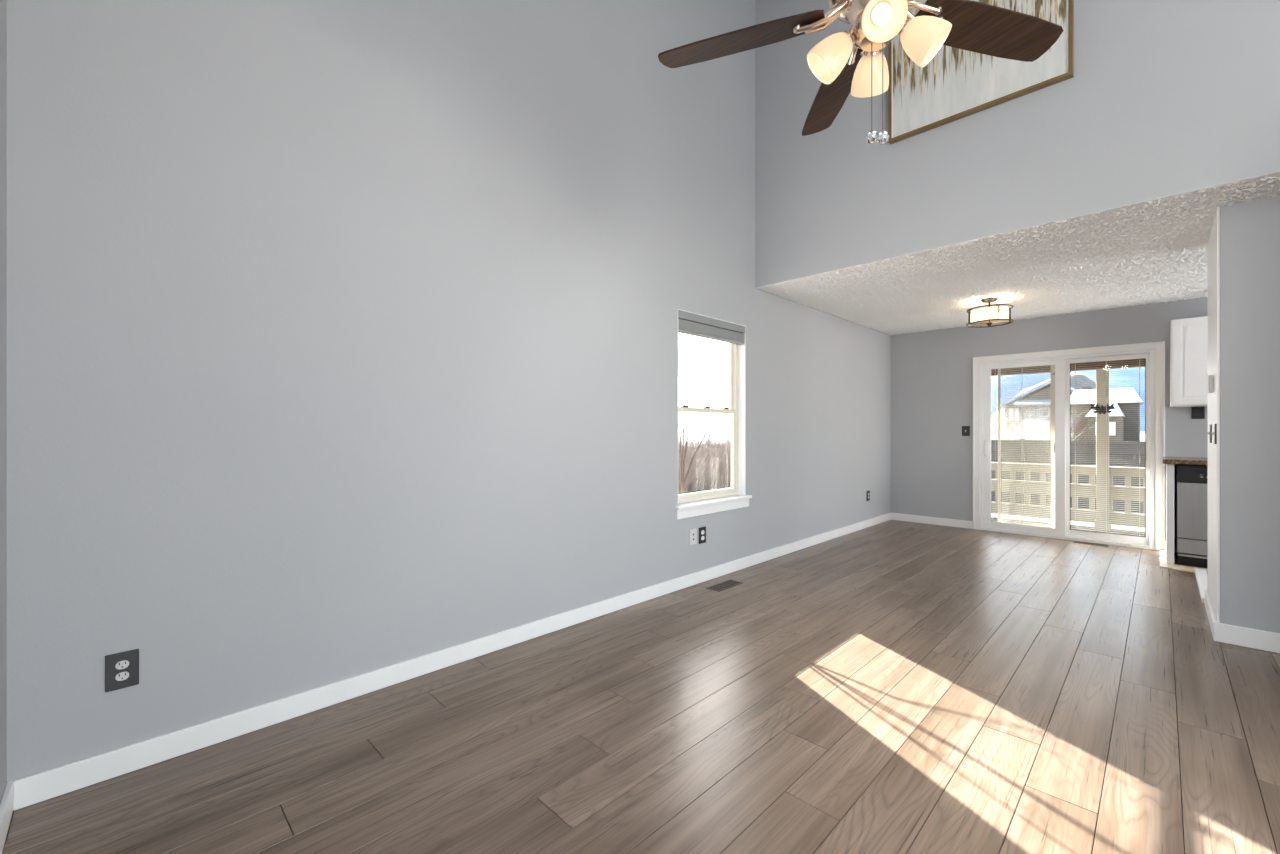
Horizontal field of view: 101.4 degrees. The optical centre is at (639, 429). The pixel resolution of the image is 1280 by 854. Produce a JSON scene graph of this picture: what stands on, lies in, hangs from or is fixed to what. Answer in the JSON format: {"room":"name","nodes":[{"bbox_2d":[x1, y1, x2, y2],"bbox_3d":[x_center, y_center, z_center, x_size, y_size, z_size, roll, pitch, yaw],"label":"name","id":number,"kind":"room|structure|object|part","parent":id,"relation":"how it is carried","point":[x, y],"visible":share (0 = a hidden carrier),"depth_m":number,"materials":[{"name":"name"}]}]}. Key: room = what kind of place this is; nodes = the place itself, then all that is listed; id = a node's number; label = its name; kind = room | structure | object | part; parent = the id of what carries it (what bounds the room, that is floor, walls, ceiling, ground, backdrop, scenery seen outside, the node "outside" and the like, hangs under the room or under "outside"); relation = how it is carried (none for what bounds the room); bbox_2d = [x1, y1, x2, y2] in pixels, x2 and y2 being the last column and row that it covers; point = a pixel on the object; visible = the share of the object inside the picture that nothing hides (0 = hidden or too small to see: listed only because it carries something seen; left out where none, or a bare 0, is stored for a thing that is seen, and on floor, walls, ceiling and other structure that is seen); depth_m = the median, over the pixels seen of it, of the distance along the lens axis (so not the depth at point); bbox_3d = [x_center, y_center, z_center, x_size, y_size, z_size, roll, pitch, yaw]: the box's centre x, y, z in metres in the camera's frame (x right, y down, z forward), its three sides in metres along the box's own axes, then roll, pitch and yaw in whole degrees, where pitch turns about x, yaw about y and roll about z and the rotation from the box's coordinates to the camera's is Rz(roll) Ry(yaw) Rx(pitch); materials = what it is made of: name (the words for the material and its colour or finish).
{"room":"empty living room","nodes":[
{"label":"empty living room","id":0,"kind":"room"},
{"bbox_2d":[0,0,6,802],"bbox_3d":[0.096,-0.270,-0.521,5.930,3.500,0.140,0,0,45],"label":"wall","id":1,"kind":"structure","parent":0,"point":[3,3],"depth_m":1.56,"materials":[{"name":"grey paint"}]},
{"bbox_2d":[0,781,12,853],"bbox_3d":[0.043,1.133,-0.360,5.630,0.091,0.014,0,0,45],"label":"baseboard","id":2,"kind":"structure","parent":1,"relation":"attached to","point":[6,805],"depth_m":1.53,"materials":[{"name":"white paint"}]},
{"bbox_2d":[7,0,890,781],"bbox_3d":[0.624,-1.470,4.314,0.140,5.900,7.742,0,0,45],"label":"wall","id":3,"kind":"structure","parent":0,"point":[342,335],"depth_m":2.32,"materials":[{"name":"grey paint"}]},
{"bbox_2d":[105,649,138,691],"bbox_3d":[-1.775,0.824,1.797,0.009,0.124,0.083,0,0,45],"label":"wall outlet","id":4,"kind":"object","parent":3,"relation":"attached to","point":[122,668],"visible":1,"depth_m":1.79,"materials":[{"name":"black plastic"}]},
{"bbox_2d":[115,672,128,680],"bbox_3d":[-1.773,0.844,1.795,0.003,0.028,0.034,0,0,45],"label":"receptacle","id":5,"kind":"object","parent":4,"relation":"attached to","point":[119,676],"depth_m":1.79,"materials":[{"name":"white plastic"}]},
{"bbox_2d":[115,660,128,669],"bbox_3d":[-1.773,0.804,1.795,0.003,0.028,0.034,0,0,45],"label":"receptacle","id":6,"kind":"object","parent":4,"relation":"attached to","point":[119,664],"depth_m":1.79,"materials":[{"name":"white plastic"}]},
{"bbox_2d":[13,513,890,810],"bbox_3d":[0.683,1.133,4.265,0.014,0.091,7.448,0,0,45],"label":"baseboard","id":7,"kind":"structure","parent":3,"relation":"attached to","point":[29,790],"depth_m":2.23,"materials":[{"name":"white paint"}]},
{"bbox_2d":[690,529,696,544],"bbox_3d":[0.405,0.814,3.990,0.008,0.116,0.080,0,0,45],"label":"cable plate","id":8,"kind":"object","parent":3,"relation":"attached to","point":[693,533],"visible":1,"depth_m":3.99,"materials":[{"name":"white plastic"}]},
{"bbox_2d":[699,526,705,543],"bbox_3d":[0.486,0.817,4.071,0.009,0.126,0.088,0,0,45],"label":"wall outlet","id":9,"kind":"object","parent":3,"relation":"attached to","point":[702,530],"visible":1,"depth_m":4.06,"materials":[{"name":"black plastic"}]},
{"bbox_2d":[678,309,745,503],"bbox_3d":[0.549,-0.158,4.228,0.125,1.476,0.891,0,0,45],"label":"window","id":10,"kind":"structure","parent":3,"relation":"in","point":[737,353],"depth_m":4.51,"materials":[{"name":"white paint"}]},
{"bbox_3d":[0.513,-0.497,4.263,0.024,0.711,0.806,0,0,45],"label":"sash","id":11,"kind":"part","parent":10,"relation":"part of","materials":[{"name":"glass"}]},
{"bbox_3d":[0.532,0.175,4.245,0.025,0.702,0.806,0,0,45],"label":"sash","id":12,"kind":"part","parent":10,"relation":"part of","materials":[{"name":"beige plastic"}]},
{"bbox_2d":[678,310,744,344],"bbox_3d":[0.574,-0.810,4.203,0.062,0.153,0.876,0,0,45],"label":"window blind","id":13,"kind":"object","parent":10,"relation":"attached to","point":[688,323],"visible":0.8,"depth_m":4.16,"materials":[{"name":"grey plastic"}]},
{"bbox_3d":[0.572,-0.745,4.205,0.052,0.022,0.872,0,0,45],"label":"rail","id":14,"kind":"part","parent":13,"relation":"part of","materials":[{"name":"white plastic"}]},
{"bbox_3d":[0.574,-0.859,4.203,0.062,0.057,0.876,0,0,45],"label":"head rail","id":15,"kind":"part","parent":13,"relation":"part of","materials":[{"name":"grey plastic"}]},
{"bbox_2d":[675,495,751,519],"bbox_3d":[0.577,0.610,4.204,0.130,0.096,0.965,0,0,45],"label":"window sill","id":16,"kind":"structure","parent":3,"relation":"attached to","point":[708,506],"depth_m":4.13,"materials":[{"name":"white paint"}]},
{"bbox_2d":[867,491,869,500],"bbox_3d":[2.778,0.801,6.376,0.009,0.122,0.090,0,0,45],"label":"wall outlet","id":17,"kind":"object","parent":3,"relation":"attached to","point":[868,492],"visible":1,"depth_m":6.37,"materials":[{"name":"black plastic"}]},
{"bbox_2d":[2,520,1279,853],"bbox_3d":[2.786,1.182,2.185,5.930,0.004,7.492,0,0,45],"label":"floor","id":18,"kind":"structure","parent":0,"point":[890,686],"depth_m":2.02,"materials":[{"name":"brown wood"}]},
{"bbox_2d":[706,579,742,591],"bbox_3d":[0.643,1.177,3.973,0.125,0.006,0.310,0,0,45],"label":"floor vent","id":19,"kind":"object","parent":18,"relation":"in","point":[721,586],"visible":1,"depth_m":3.97,"materials":[{"name":"brown metal"}]},
{"bbox_2d":[710,581,736,589],"bbox_3d":[0.643,1.177,3.973,0.093,0.004,0.278,0,0,45],"label":"grille","id":20,"kind":"object","parent":19,"relation":"attached to","point":[723,585],"depth_m":3.96,"materials":[{"name":"brown metal"}]},
{"bbox_2d":[1073,541,1108,546],"bbox_3d":[4.664,1.177,5.421,0.280,0.006,0.095,0,0,45],"label":"floor vent","id":21,"kind":"object","parent":18,"relation":"in","point":[1073,541],"visible":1,"depth_m":5.42,"materials":[{"name":"brown metal"}]},
{"bbox_2d":[1165,464,1173,563],"bbox_3d":[4.890,0.738,4.839,0.054,0.884,0.698,0,0,45],"label":"base cabinet","id":22,"kind":"object","parent":18,"relation":"on","point":[1169,543],"visible":0.78,"depth_m":4.59,"materials":[{"name":"white paint"}]},
{"bbox_2d":[1168,564,1207,572],"bbox_3d":[4.800,1.176,4.266,0.709,0.008,0.220,0,0,45],"label":"trim","id":23,"kind":"structure","parent":18,"relation":"on","point":[1170,566],"depth_m":4.43,"materials":[{"name":"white wood"}]},
{"bbox_2d":[1175,464,1207,567],"bbox_3d":[5.112,0.743,4.582,0.596,0.875,0.654,0,0,45],"label":"dishwasher","id":24,"kind":"object","parent":18,"relation":"on","point":[1191,481],"visible":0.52,"depth_m":4.50,"materials":[{"name":"silver metal"}]},
{"bbox_2d":[1163,457,1207,464],"bbox_3d":[5.407,0.277,4.296,1.590,0.037,0.738,0,0,45],"label":"countertop","id":25,"kind":"structure","parent":24,"relation":"on","point":[1166,460],"depth_m":4.56,"materials":[{"name":"brown stone"}]},
{"bbox_3d":[4.896,1.004,4.364,0.588,0.123,0.034,0,0,45],"label":"panel","id":26,"kind":"part","parent":24,"relation":"part of","materials":[{"name":"metal"}]},
{"bbox_3d":[4.896,0.695,4.364,0.588,0.480,0.034,0,0,45],"label":"door panel","id":27,"kind":"part","parent":24,"relation":"part of","materials":[{"name":"metal"}]},
{"bbox_3d":[4.898,0.383,4.367,0.588,0.138,0.028,0,0,45],"label":"control panel","id":28,"kind":"part","parent":24,"relation":"part of","materials":[{"name":"black plastic"}]},
{"bbox_3d":[4.940,1.130,4.409,0.576,0.100,0.020,0,0,45],"label":"kick plate","id":29,"kind":"part","parent":24,"relation":"part of","materials":[{"name":"black plastic"}]},
{"bbox_3d":[4.884,0.339,4.353,0.396,0.018,0.010,0,0,45],"label":"pocket handle","id":30,"kind":"part","parent":24,"relation":"part of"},
{"bbox_2d":[755,0,1279,287],"bbox_3d":[3.157,-2.835,2.558,5.930,3.170,0.120,0,0,45],"label":"wall","id":31,"kind":"structure","parent":0,"point":[1163,98],"depth_m":3.21,"materials":[{"name":"grey paint"}]},
{"bbox_2d":[888,0,1073,143],"bbox_3d":[2.168,-2.596,3.425,1.028,1.048,0.045,0,0,45],"label":"painting","id":32,"kind":"object","parent":31,"relation":"attached to","point":[956,84],"visible":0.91,"depth_m":3.44,"materials":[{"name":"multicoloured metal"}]},
{"bbox_2d":[757,172,1279,335],"bbox_3d":[4.261,-1.293,3.668,5.930,0.114,3.250,0,0,45],"label":"ceiling","id":33,"kind":"structure","parent":0,"point":[1156,250],"depth_m":4.15,"materials":[{"name":"white paint"}]},
{"bbox_2d":[966,297,1013,327],"bbox_3d":[3.325,-1.118,4.986,0.382,0.262,0.382,0,0,45],"label":"ceiling light","id":34,"kind":"object","parent":33,"relation":"attached to","point":[999,315],"visible":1,"depth_m":4.98,"materials":[{"name":"white glass"}]},
{"bbox_2d":[975,314,988,319],"bbox_3d":[3.267,-1.083,5.008,0.108,0.060,0.069,0,0,45],"label":"bulb","id":35,"kind":"object","parent":34,"relation":"attached to","point":[978,317],"depth_m":5.00,"materials":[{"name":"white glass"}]},
{"bbox_2d":[990,312,1003,318],"bbox_3d":[3.383,-1.083,4.963,0.108,0.060,0.069,0,0,45],"label":"bulb","id":36,"kind":"object","parent":34,"relation":"attached to","point":[1001,314],"depth_m":4.94,"materials":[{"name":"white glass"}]},
{"bbox_2d":[891,297,1207,551],"bbox_3d":[5.456,0.065,4.870,5.930,2.830,0.140,0,0,45],"label":"wall","id":37,"kind":"structure","parent":0,"point":[932,371],"depth_m":6.36,"materials":[{"name":"grey paint"}]},
{"bbox_2d":[891,513,972,528],"bbox_3d":[3.637,1.133,6.569,0.926,0.091,0.014,0,0,45],"label":"baseboard","id":38,"kind":"structure","parent":37,"relation":"attached to","point":[894,516],"depth_m":6.54,"materials":[{"name":"white paint"}]},
{"bbox_2d":[962,426,969,435],"bbox_3d":[3.912,0.012,6.294,0.084,0.120,0.018,0,0,45],"label":"light switch","id":39,"kind":"object","parent":37,"relation":"attached to","point":[965,429],"visible":1,"depth_m":6.29,"materials":[{"name":"black plastic"}]},
{"bbox_2d":[980,349,1154,549],"bbox_3d":[4.578,0.195,5.709,1.480,1.979,0.168,0,0,45],"label":"door","id":40,"kind":"structure","parent":37,"relation":"in","point":[1060,433],"depth_m":5.68,"materials":[{"name":"white plastic"}]},
{"bbox_3d":[4.056,0.220,6.145,0.035,0.200,0.050,0,0,45],"label":"handle","id":41,"kind":"part","parent":40,"relation":"part of","materials":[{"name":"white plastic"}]},
{"bbox_3d":[4.332,0.191,5.932,0.757,1.914,0.038,0,0,45],"label":"sliding panel","id":42,"kind":"part","parent":40,"relation":"part of","materials":[{"name":"white plastic"}]},
{"bbox_3d":[4.405,0.193,5.970,0.548,1.905,0.018,0,0,45],"label":"screen panel","id":43,"kind":"part","parent":40,"relation":"part of","materials":[{"name":"clear glass"}]},
{"bbox_3d":[4.847,0.191,5.482,0.692,1.914,0.038,0,0,45],"label":"fixed panel","id":44,"kind":"part","parent":40,"relation":"part of","materials":[{"name":"clear glass"}]},
{"bbox_2d":[991,359,1144,375],"bbox_3d":[6.425,-1.052,6.035,6.400,0.375,2.880,0,0,45],"label":"window blind","id":45,"kind":"object","parent":37,"relation":"attached to","point":[1133,363],"depth_m":7.51,"materials":[{"name":"brown wood"}]},
{"bbox_2d":[973,341,1164,550],"bbox_3d":[4.535,0.158,5.667,1.616,2.042,0.027,0,0,45],"label":"door frame","id":46,"kind":"structure","parent":37,"relation":"attached to","point":[1159,347],"depth_m":5.31,"materials":[{"name":"white paint"}]},
{"bbox_2d":[1160,550,1167,567],"bbox_3d":[4.785,1.175,4.789,0.048,0.008,0.860,0,0,45],"label":"trim","id":47,"kind":"structure","parent":37,"relation":"attached to","point":[1163,564],"depth_m":4.70,"materials":[{"name":"white wood"}]},
{"bbox_2d":[1170,316,1207,406],"bbox_3d":[5.270,-0.620,4.716,0.697,0.800,0.337,0,0,45],"label":"upper cabinet","id":48,"kind":"object","parent":37,"relation":"attached to","point":[1188,336],"visible":0.34,"depth_m":4.76,"materials":[{"name":"white paint"}]},
{"bbox_2d":[1191,407,1204,418],"bbox_3d":[5.270,-0.165,4.949,0.085,0.120,0.009,0,0,45],"label":"kitchen outlet","id":49,"kind":"object","parent":37,"relation":"attached to","point":[1196,412],"visible":0.95,"depth_m":4.95,"materials":[{"name":"black plastic"}]},
{"bbox_2d":[1213,194,1279,652],"bbox_3d":[4.641,-0.035,2.109,3.192,2.430,0.864,0,0,45],"label":"wall","id":50,"kind":"structure","parent":0,"point":[1249,230],"depth_m":2.84,"materials":[{"name":"grey paint"}]},
{"bbox_2d":[1208,207,1219,622],"bbox_3d":[3.534,-0.035,3.231,0.012,2.430,0.842,0,0,45],"label":"wall","id":51,"kind":"structure","parent":50,"relation":"attached to","point":[1214,239],"depth_m":3.07,"materials":[{"name":"white paint"}]},
{"bbox_2d":[1195,568,1207,602],"bbox_3d":[4.253,1.163,3.950,0.064,0.033,1.120,0,0,45],"label":"trim","id":52,"kind":"structure","parent":51,"relation":"attached to","point":[1201,575],"depth_m":3.99,"materials":[{"name":"white paint"}]},
{"bbox_2d":[1207,424,1211,442],"bbox_3d":[3.550,0.022,3.268,0.018,0.115,0.080,0,0,45],"label":"light switch","id":53,"kind":"object","parent":51,"relation":"attached to","point":[1209,433],"visible":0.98,"depth_m":3.24,"materials":[{"name":"black plastic"}]},
{"bbox_3d":[3.554,0.022,3.263,0.006,0.115,0.080,0,0,45],"label":"plate","id":54,"kind":"part","parent":53,"relation":"part of","materials":[{"name":"black plastic"}]},
{"bbox_2d":[1207,375,1213,392],"bbox_3d":[3.417,-0.275,3.139,0.024,0.100,0.110,0,0,45],"label":"thermostat","id":55,"kind":"object","parent":51,"relation":"attached to","point":[1210,380],"visible":1,"depth_m":3.10,"materials":[{"name":"white plastic"}]},
{"bbox_2d":[1205,589,1216,635],"bbox_3d":[3.519,1.127,3.234,0.014,0.104,0.850,0,0,45],"label":"baseboard","id":56,"kind":"structure","parent":51,"relation":"attached to","point":[1209,609],"depth_m":3.18,"materials":[{"name":"white paint"}]},
{"bbox_2d":[1211,424,1216,443],"bbox_3d":[3.275,0.022,2.991,0.018,0.115,0.090,0,0,45],"label":"light switch","id":57,"kind":"object","parent":51,"relation":"attached to","point":[1214,433],"visible":1,"depth_m":2.96,"materials":[{"name":"black plastic"}]},
{"bbox_3d":[3.279,0.022,2.987,0.006,0.115,0.090,0,0,45],"label":"plate","id":58,"kind":"part","parent":57,"relation":"part of","materials":[{"name":"black plastic"}]},
{"bbox_3d":[1.581,-2.950,0.972,5.930,2.700,4.352,0,0,45],"label":"ceiling","id":59,"kind":"structure","parent":0,"visible":0},
{"bbox_2d":[658,0,1063,144],"bbox_3d":[0.711,-1.838,1.560,1.327,1.974,1.309,0,0,45],"label":"ceiling fan","id":60,"kind":"object","parent":59,"relation":"hanging from","point":[853,61],"visible":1,"depth_m":1.68,"materials":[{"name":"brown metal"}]},
{"bbox_3d":[0.329,-1.301,1.755,0.545,0.038,0.138,0,0,21],"label":"blade","id":61,"kind":"part","parent":60,"relation":"part of","materials":[{"name":"brown wood"}]},
{"bbox_3d":[0.587,-1.162,1.637,0.134,0.134,0.123,0,0,45],"label":"lamp shade","id":62,"kind":"part","parent":60,"relation":"part of","materials":[{"name":"white glass"}]},
{"bbox_3d":[0.747,-1.301,2.022,0.138,0.038,0.545,0,0,3],"label":"blade","id":63,"kind":"part","parent":60,"relation":"part of","materials":[{"name":"brown wood"}]},
{"bbox_3d":[0.642,-1.214,1.621,0.063,0.064,0.054,0,0,45],"label":"lamp arm","id":64,"kind":"part","parent":60,"relation":"part of","materials":[{"name":"silver metal"}]},
{"bbox_3d":[0.758,-1.162,1.736,0.123,0.134,0.134,0,0,45],"label":"lamp shade","id":65,"kind":"part","parent":60,"relation":"part of","materials":[{"name":"white glass"}]},
{"bbox_3d":[0.699,-1.056,1.579,0.002,0.308,0.003,0,0,45],"label":"pull chain","id":66,"kind":"part","parent":60,"relation":"part of","materials":[{"name":"metal"}]},
{"bbox_3d":[0.742,-1.214,1.680,0.054,0.064,0.063,0,0,45],"label":"lamp arm","id":67,"kind":"part","parent":60,"relation":"part of","materials":[{"name":"silver metal"}]},
{"bbox_3d":[0.701,-1.214,1.521,0.054,0.064,0.063,0,0,45],"label":"lamp arm","id":68,"kind":"part","parent":60,"relation":"part of","materials":[{"name":"white glass"}]},
{"bbox_3d":[0.721,-1.049,1.556,0.002,0.322,0.003,0,0,45],"label":"pull chain","id":69,"kind":"part","parent":60,"relation":"part of","materials":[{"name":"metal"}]},
{"bbox_3d":[0.690,-1.179,1.486,0.051,0.063,0.062,0,0,45],"label":"bulb","id":70,"kind":"part","parent":60,"relation":"part of","materials":[{"name":"white glass"}]},
{"bbox_3d":[0.685,-1.162,1.466,0.123,0.134,0.134,0,0,45],"label":"lamp shade","id":71,"kind":"part","parent":60,"relation":"part of","materials":[{"name":"white glass"}]},
{"bbox_3d":[0.801,-1.214,1.581,0.063,0.064,0.054,0,0,45],"label":"lamp arm","id":72,"kind":"part","parent":60,"relation":"part of","materials":[{"name":"silver metal"}]},
{"bbox_3d":[0.857,-1.162,1.565,0.134,0.134,0.123,0,0,45],"label":"lamp shade","id":73,"kind":"part","parent":60,"relation":"part of","materials":[{"name":"white glass"}]},
{"bbox_3d":[1.131,-1.301,1.707,0.545,0.038,0.138,0,0,-15],"label":"blade","id":74,"kind":"part","parent":60,"relation":"part of","materials":[{"name":"brown wood"}]},
{"label":"outside","id":75,"kind":"structure","parent":0,"visible":0},
{"bbox_2d":[678,432,1144,527],"bbox_3d":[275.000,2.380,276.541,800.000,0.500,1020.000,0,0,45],"label":"ground","id":76,"kind":"structure","parent":75,"point":[1142,434],"depth_m":131.32,"materials":[{"name":"white snow"}]},
{"bbox_2d":[678,334,728,493],"bbox_3d":[0.453,0.517,4.692,0.448,3.227,1.379,0,0,30],"label":"bare shrub","id":77,"kind":"object","parent":76,"relation":"on","point":[682,461],"visible":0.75,"depth_m":4.35,"materials":[{"name":"brown plant"}]},
{"bbox_2d":[678,423,730,436],"bbox_3d":[37.235,-0.345,213.298,92.000,4.950,255.000,0,0,45],"label":"snow","id":78,"kind":"object","parent":76,"relation":"on","point":[723,430],"visible":0.11,"depth_m":169.32,"materials":[{"name":"white snow"}]},
{"bbox_2d":[678,434,730,494],"bbox_3d":[2.349,1.110,19.111,6.864,2.050,18.410,0,0,12],"label":"dry brush","id":79,"kind":"object","parent":76,"relation":"on","point":[710,469],"visible":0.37,"depth_m":12.92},
{"bbox_2d":[991,391,1043,439],"bbox_3d":[12.655,0.093,18.543,2.907,4.083,3.453,0,0,24],"label":"shrub","id":80,"kind":"object","parent":76,"relation":"on","point":[1014,391],"visible":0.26,"depth_m":18.13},
{"bbox_2d":[993,388,1049,439],"bbox_3d":[15.759,0.041,21.328,3.357,4.188,2.664,0,0,45],"label":"shrub","id":81,"kind":"object","parent":76,"relation":"on","point":[1023,426],"visible":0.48,"depth_m":21.22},
{"bbox_2d":[996,380,1076,439],"bbox_3d":[49.569,-1.820,63.036,9.400,7.900,15.700,0,0,45],"label":"house","id":82,"kind":"structure","parent":76,"relation":"on","point":[1045,388],"depth_m":60.62,"materials":[{"name":"beige"}]},
{"bbox_3d":[46.089,-2.020,59.749,0.740,0.800,0.030,0,0,45],"label":"pane","id":83,"kind":"part","parent":82,"relation":"part of","materials":[{"name":"white glass"}]},
{"bbox_2d":[991,372,1095,432],"bbox_3d":[376.633,-26.345,471.633,79.000,56.950,240.000,0,0,45],"label":"hill","id":84,"kind":"structure","parent":76,"relation":"on","point":[1081,380],"depth_m":440.69,"materials":[{"name":"white snow"}]},
{"bbox_2d":[1016,395,1092,440],"bbox_3d":[21.649,-0.068,27.491,3.919,4.407,3.742,0,0,-34],"label":"shrub","id":85,"kind":"object","parent":76,"relation":"on","point":[1016,395],"visible":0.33,"depth_m":27.43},
{"bbox_2d":[991,439,1144,513],"bbox_3d":[13.033,1.185,12.397,13.000,1.890,0.120,0,0,45],"label":"fence","id":86,"kind":"object","parent":76,"relation":"on","point":[1127,452],"visible":0.14,"depth_m":13.91,"materials":[{"name":"grey wood"}]},
{"bbox_3d":[10.711,1.185,14.678,0.090,1.890,0.080,0,0,45],"label":"post","id":87,"kind":"part","parent":86,"relation":"part of","materials":[{"name":"beige wood"}]},
{"bbox_3d":[11.810,1.185,13.585,0.090,1.890,0.080,0,0,45],"label":"post","id":88,"kind":"part","parent":86,"relation":"part of","materials":[{"name":"beige wood"}]},
{"bbox_2d":[1071,387,1143,440],"bbox_3d":[44.108,-1.095,49.921,5.550,6.450,9.400,0,0,45],"label":"house","id":89,"kind":"structure","parent":76,"relation":"on","point":[1123,421],"depth_m":48.76,"materials":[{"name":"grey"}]},
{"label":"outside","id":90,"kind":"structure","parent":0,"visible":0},
{"bbox_2d":[991,514,1144,536],"bbox_3d":[6.461,1.417,6.072,6.400,0.035,2.974,0,0,45],"label":"deck","id":91,"kind":"object","parent":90,"point":[1117,529],"depth_m":7.76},
{"bbox_2d":[991,462,1144,526],"bbox_3d":[7.229,0.930,6.915,6.300,0.820,0.140,0,0,45],"label":"deck railing","id":92,"kind":"object","parent":91,"relation":"on","point":[1128,492],"visible":0.23,"depth_m":7.72,"materials":[{"name":"beige paint"}]},
{"bbox_3d":[7.229,0.586,6.915,6.300,0.132,0.140,0,0,45],"label":"rail","id":93,"kind":"part","parent":92,"relation":"part of","materials":[{"name":"beige paint"}]},
{"bbox_3d":[7.229,0.888,6.915,6.300,0.193,0.090,0,0,45],"label":"rail","id":94,"kind":"part","parent":92,"relation":"part of","materials":[{"name":"beige paint"}]},
{"bbox_3d":[7.229,1.250,6.915,6.300,0.180,0.050,0,0,45],"label":"rail","id":95,"kind":"part","parent":92,"relation":"part of","materials":[{"name":"beige paint"}]},
{"bbox_2d":[1094,368,1110,530],"bbox_3d":[6.537,0.268,7.404,0.170,2.265,0.169,0,0,45],"label":"post","id":96,"kind":"object","parent":91,"relation":"on","point":[1101,373],"visible":0.77,"depth_m":7.36,"materials":[{"name":"beige paint"}]},
{"bbox_2d":[1091,403,1115,413],"bbox_3d":[6.482,-0.297,7.348,0.280,0.165,0.024,0,0,45],"label":"ornament","id":97,"kind":"object","parent":96,"relation":"attached to","point":[1099,410],"visible":0.98,"depth_m":7.34,"materials":[{"name":"black metal"}]},
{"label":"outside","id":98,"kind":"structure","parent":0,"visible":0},
{"bbox_2d":[991,367,1144,430],"bbox_3d":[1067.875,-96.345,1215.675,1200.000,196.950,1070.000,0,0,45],"label":"sky","id":99,"kind":"structure","parent":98,"point":[1120,378],"depth_m":1013.44,"materials":[{"name":"blue"}]}
]}

